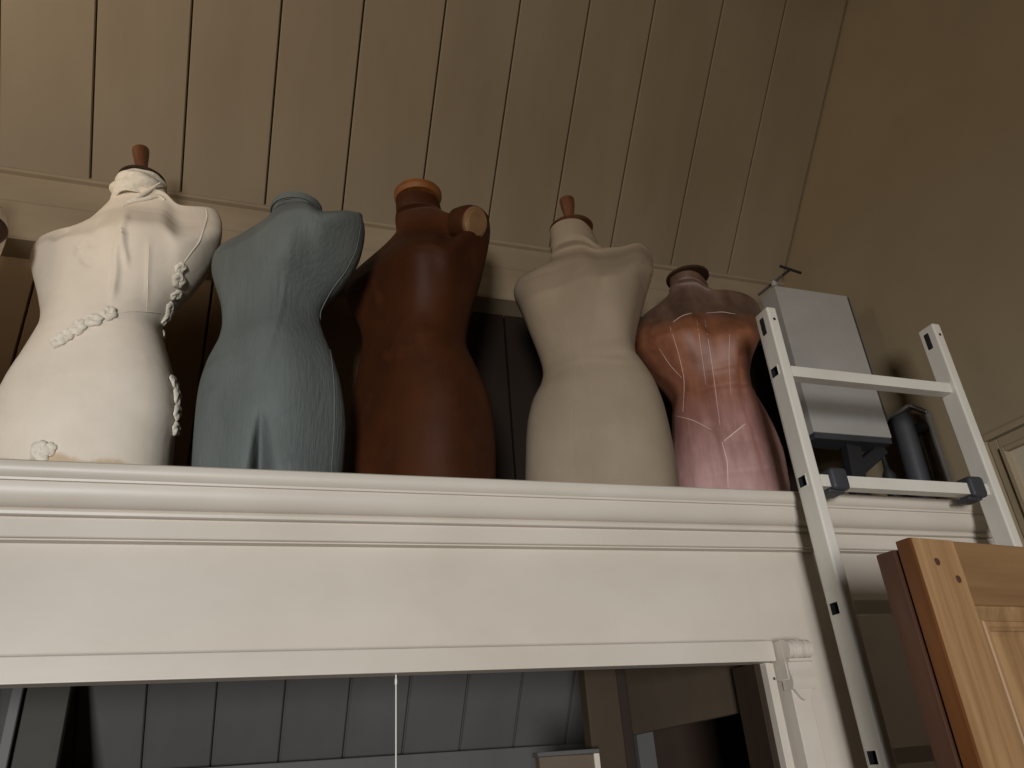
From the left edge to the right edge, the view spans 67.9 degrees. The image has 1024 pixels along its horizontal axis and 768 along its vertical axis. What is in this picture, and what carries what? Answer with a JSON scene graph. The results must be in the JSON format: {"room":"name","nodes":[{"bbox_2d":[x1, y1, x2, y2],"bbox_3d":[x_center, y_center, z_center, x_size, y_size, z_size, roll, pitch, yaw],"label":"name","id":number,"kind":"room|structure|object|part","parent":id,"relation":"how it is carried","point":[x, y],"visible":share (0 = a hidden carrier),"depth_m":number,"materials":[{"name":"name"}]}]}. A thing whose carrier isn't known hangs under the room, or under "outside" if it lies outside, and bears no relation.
{"room":"tailor's workshop","nodes":[
{"label":"tailor's workshop","id":0,"kind":"room"},
{"bbox_2d":[0,256,584,767],"bbox_3d":[-1.174,0.518,2.129,3.050,1.907,0.554,5,-29,-18],"label":"wall","id":1,"kind":"structure","parent":0,"point":[223,723],"depth_m":2.08,"materials":[{"name":"grey wood"}]},
{"bbox_2d":[0,688,25,767],"bbox_3d":[-1.061,1.443,1.339,0.023,2.000,0.040,5,-29,-18],"label":"trim","id":2,"kind":"structure","parent":1,"relation":"attached to","point":[16,700],"depth_m":1.68,"materials":[{"name":"white wood"}]},
{"bbox_2d":[10,686,73,767],"bbox_3d":[-1.010,1.454,1.369,0.091,2.000,0.030,5,-29,-18],"label":"trim","id":3,"kind":"structure","parent":1,"relation":"attached to","point":[40,735],"depth_m":1.71,"materials":[{"name":"grey paint"}]},
{"bbox_2d":[200,743,585,767],"bbox_3d":[-0.955,1.021,1.881,2.700,0.108,0.060,5,-29,-18],"label":"trim","id":4,"kind":"structure","parent":1,"relation":"attached to","point":[517,757],"depth_m":2.11,"materials":[{"name":"white wood"}]},
{"bbox_2d":[633,732,657,767],"bbox_3d":[0.435,1.675,1.954,0.055,1.950,0.040,5,-29,-18],"label":"trim","id":5,"kind":"structure","parent":1,"relation":"attached to","point":[644,745],"depth_m":2.24,"materials":[{"name":"white wood"}]},
{"bbox_2d":[0,0,845,281],"bbox_3d":[-0.844,-2.805,-0.556,6.185,1.349,7.049,5,-29,-18],"label":"ceiling","id":6,"kind":"structure","parent":0,"point":[684,131],"depth_m":2.48,"materials":[{"name":"paint"}]},
{"bbox_2d":[0,166,784,345],"bbox_3d":[-1.883,-0.547,2.064,6.185,0.282,0.142,5,-29,-18],"label":"beam","id":7,"kind":"structure","parent":6,"relation":"attached to","point":[35,204],"depth_m":2.35,"materials":[{"name":"paint"}]},
{"bbox_2d":[466,312,798,491],"bbox_3d":[0.309,0.192,2.549,1.605,1.142,0.050,5,-29,-18],"label":"boards","id":8,"kind":"object","parent":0,"point":[503,351],"visible":0.02,"depth_m":2.54,"materials":[{"name":"wood"}]},
{"bbox_2d":[625,665,743,735],"bbox_3d":[0.426,0.704,1.966,0.020,0.335,0.655,5,-29,-18],"label":"wall","id":9,"kind":"structure","parent":0,"point":[661,698],"depth_m":1.93,"materials":[{"name":"beige paint"}]},
{"bbox_2d":[653,714,750,767],"bbox_3d":[0.707,1.761,2.217,0.785,2.000,0.030,5,-29,-18],"label":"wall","id":10,"kind":"structure","parent":0,"point":[718,742],"depth_m":2.48,"materials":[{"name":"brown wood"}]},
{"bbox_2d":[782,0,1023,499],"bbox_3d":[2.099,-0.889,0.058,0.100,4.553,8.000,5,-29,-18],"label":"wall","id":11,"kind":"structure","parent":0,"point":[911,208],"depth_m":2.35,"materials":[{"name":"paint"}]},
{"bbox_2d":[981,416,1023,546],"bbox_3d":[1.500,0.989,1.196,0.028,2.335,0.875,5,-29,-18],"label":"door","id":12,"kind":"structure","parent":11,"relation":"in","point":[1004,445],"depth_m":1.99,"materials":[{"name":"paint"}]},
{"bbox_3d":[-0.731,0.887,-1.943,6.185,0.050,8.000,5,-29,-18],"label":"floor","id":13,"kind":"structure","parent":0,"visible":0},
{"bbox_2d":[0,459,994,767],"bbox_3d":[-0.349,1.243,1.213,3.483,2.145,0.610,5,-29,-18],"label":"tall cabinet","id":14,"kind":"object","parent":13,"relation":"on","point":[111,573],"visible":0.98,"depth_m":1.48,"materials":[{"name":"white paint"}]},
{"bbox_2d":[0,206,7,254],"bbox_3d":[-1.265,-0.164,1.623,0.365,0.845,0.274,-9,-27,8],"label":"dress form","id":15,"kind":"object","parent":14,"relation":"on","point":[3,221],"visible":1,"depth_m":1.69,"materials":[{"name":"beige fabric"}]},
{"bbox_3d":[-1.149,-0.341,1.674,0.019,0.069,0.069,-23,-32,32],"label":"arm plate","id":16,"kind":"part","parent":15,"relation":"part of","materials":[{"name":"brown wood"}]},
{"bbox_2d":[0,144,221,465],"bbox_3d":[-0.958,-0.182,1.835,0.444,1.031,0.290,-12,-28,14],"label":"dress form","id":17,"kind":"object","parent":14,"relation":"on","point":[94,380],"visible":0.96,"depth_m":1.70,"materials":[{"name":"white fabric"}]},
{"bbox_2d":[109,168,166,195],"bbox_3d":[-0.984,-0.502,2.003,0.137,0.076,0.132,5,-29,-18],"label":"scarf","id":18,"kind":"object","parent":17,"relation":"hanging from","point":[128,181],"depth_m":1.95,"materials":[{"name":"white fabric"}]},
{"bbox_2d":[192,191,364,472],"bbox_3d":[-0.540,-0.111,1.765,0.416,0.786,0.261,-19,-31,27],"label":"dress form","id":19,"kind":"object","parent":14,"relation":"on","point":[270,394],"visible":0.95,"depth_m":1.64,"materials":[{"name":"blue fabric"}]},
{"bbox_2d":[395,675,396,767],"bbox_3d":[-0.194,0.736,1.266,0.020,0.474,0.020,5,-29,-18],"label":"pull cord","id":20,"kind":"object","parent":14,"relation":"hanging from","point":[395,675],"visible":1,"depth_m":1.34,"materials":[{"name":"white fabric"}]},
{"bbox_2d":[344,178,495,478],"bbox_3d":[-0.244,-0.125,2.000,0.456,0.986,0.303,-17,-30,23],"label":"dress form","id":21,"kind":"object","parent":14,"relation":"on","point":[420,404],"visible":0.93,"depth_m":1.86,"materials":[{"name":"brown leather"}]},
{"bbox_3d":[-0.100,-0.429,2.020,0.073,0.094,0.052,19,-35,-38],"label":"arm plate","id":22,"kind":"part","parent":21,"relation":"part of","materials":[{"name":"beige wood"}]},
{"bbox_3d":[-0.373,0.244,1.450,3.412,0.152,0.084,5,-29,-18],"label":"cornice","id":23,"kind":"part","parent":14,"relation":"part of","materials":[{"name":"white paint"}]},
{"bbox_2d":[514,195,678,486],"bbox_3d":[0.200,-0.124,2.045,0.406,0.967,0.280,-13,-28,17],"label":"dress form","id":24,"kind":"object","parent":14,"relation":"on","point":[597,414],"visible":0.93,"depth_m":1.90,"materials":[{"name":"beige fabric"}]},
{"bbox_2d":[635,265,789,490],"bbox_3d":[0.587,0.018,2.223,0.411,0.825,0.260,-9,-27,8],"label":"dress form","id":25,"kind":"object","parent":14,"relation":"on","point":[698,345],"visible":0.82,"depth_m":2.16,"materials":[{"name":"pink leather"}]},
{"bbox_2d":[732,664,780,767],"bbox_3d":[0.566,1.400,1.246,0.015,1.776,0.085,5,-29,-18],"label":"trim","id":26,"kind":"structure","parent":14,"relation":"attached to","point":[751,695],"depth_m":1.59,"materials":[{"name":"brown wood"}]},
{"bbox_2d":[841,444,902,496],"bbox_3d":[0.992,0.291,2.188,0.261,0.258,0.074,5,-29,-18],"label":"folding stand","id":27,"kind":"object","parent":14,"relation":"on","point":[857,464],"visible":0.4,"depth_m":2.20,"materials":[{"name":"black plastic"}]},
{"bbox_2d":[758,265,891,451],"bbox_3d":[0.953,-0.090,2.353,0.298,0.603,0.079,5,-29,-18],"label":"box","id":28,"kind":"object","parent":27,"relation":"on","point":[819,330],"visible":0.93,"depth_m":2.30,"materials":[{"name":"grey plastic"}]},
{"bbox_3d":[0.856,-0.336,2.430,0.151,0.083,0.043,-8,-27,7],"label":"handle","id":29,"kind":"part","parent":28,"relation":"part of","materials":[{"name":"black plastic"}]},
{"bbox_3d":[0.976,0.172,2.223,0.274,0.018,0.071,5,-29,-18],"label":"plate","id":30,"kind":"part","parent":28,"relation":"part of","materials":[{"name":"grey plastic"}]},
{"bbox_3d":[1.038,0.231,2.234,0.155,0.117,0.045,5,-29,-18],"label":"diagonal arm","id":31,"kind":"part","parent":27,"relation":"part of","materials":[{"name":"black plastic"}]},
{"bbox_3d":[1.103,0.309,2.198,0.038,0.216,0.038,5,-29,-18],"label":"screw knob","id":32,"kind":"part","parent":27,"relation":"part of","materials":[{"name":"black plastic"}]},
{"bbox_2d":[887,404,951,497],"bbox_3d":[1.190,0.231,2.218,0.067,0.362,0.132,18,-35,-37],"label":"tripod","id":33,"kind":"object","parent":14,"relation":"on","point":[905,431],"visible":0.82,"depth_m":2.23,"materials":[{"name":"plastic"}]},
{"bbox_3d":[1.214,0.130,2.252,0.032,0.034,0.034,5,-29,-18],"label":"clamp knob","id":34,"kind":"part","parent":33,"relation":"part of","materials":[{"name":"black plastic"}]},
{"bbox_3d":[1.239,0.189,2.210,0.017,0.237,0.021,5,-29,-18],"label":"grey rod","id":35,"kind":"part","parent":33,"relation":"part of","materials":[{"name":"metal"}]},
{"bbox_2d":[532,748,600,767],"bbox_3d":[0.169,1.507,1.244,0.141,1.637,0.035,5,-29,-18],"label":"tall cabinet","id":36,"kind":"object","parent":13,"relation":"on","point":[583,758],"visible":1,"depth_m":1.60,"materials":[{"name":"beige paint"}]},
{"bbox_3d":[0.171,1.512,1.245,0.135,1.628,0.028,5,-29,-18],"label":"panel","id":37,"kind":"part","parent":36,"relation":"part of","materials":[{"name":"beige paint"}]},
{"bbox_2d":[578,669,627,767],"bbox_3d":[0.249,1.372,1.393,0.080,2.000,0.040,5,-29,-18],"label":"trim","id":38,"kind":"structure","parent":13,"relation":"on","point":[600,702],"depth_m":1.70,"materials":[{"name":"paint"}]},
{"bbox_2d":[616,669,636,767],"bbox_3d":[0.296,1.384,1.421,0.026,2.000,0.050,5,-29,-18],"label":"trim","id":39,"kind":"structure","parent":13,"relation":"on","point":[620,673],"depth_m":1.72,"materials":[{"name":"brown wood"}]},
{"bbox_2d":[756,307,1022,767],"bbox_3d":[0.976,0.984,1.413,0.568,2.612,0.061,5,-29,-18],"label":"ladder","id":40,"kind":"object","parent":13,"relation":"on","point":[982,485],"visible":0.98,"depth_m":1.77,"materials":[{"name":"metal"}]},
{"bbox_2d":[876,550,962,767],"bbox_3d":[0.970,1.163,0.966,0.626,1.888,0.038,8,-30,-23],"label":"wooden door","id":41,"kind":"structure","parent":13,"relation":"on","point":[942,741],"depth_m":1.19,"materials":[{"name":"brown wood"}]},
{"bbox_2d":[896,537,1023,767],"bbox_3d":[0.997,1.142,0.944,0.646,1.900,0.028,8,-30,-23],"label":"pine door","id":42,"kind":"structure","parent":13,"relation":"on","point":[968,598],"depth_m":1.21,"materials":[{"name":"brown wood"}]},
{"bbox_3d":[0.940,0.347,1.354,0.439,0.106,0.026,8,-30,-23],"label":"rail","id":43,"kind":"part","parent":42,"relation":"part of","materials":[{"name":"brown wood"}]},
{"bbox_3d":[0.969,0.719,1.159,0.441,0.736,0.020,8,-30,-23],"label":"moulding","id":44,"kind":"part","parent":42,"relation":"part of","materials":[{"name":"brown wood"}]},
{"bbox_3d":[0.964,0.724,1.169,0.359,0.654,0.006,8,-30,-23],"label":"panel","id":45,"kind":"part","parent":42,"relation":"part of","materials":[{"name":"brown wood"}]}
]}

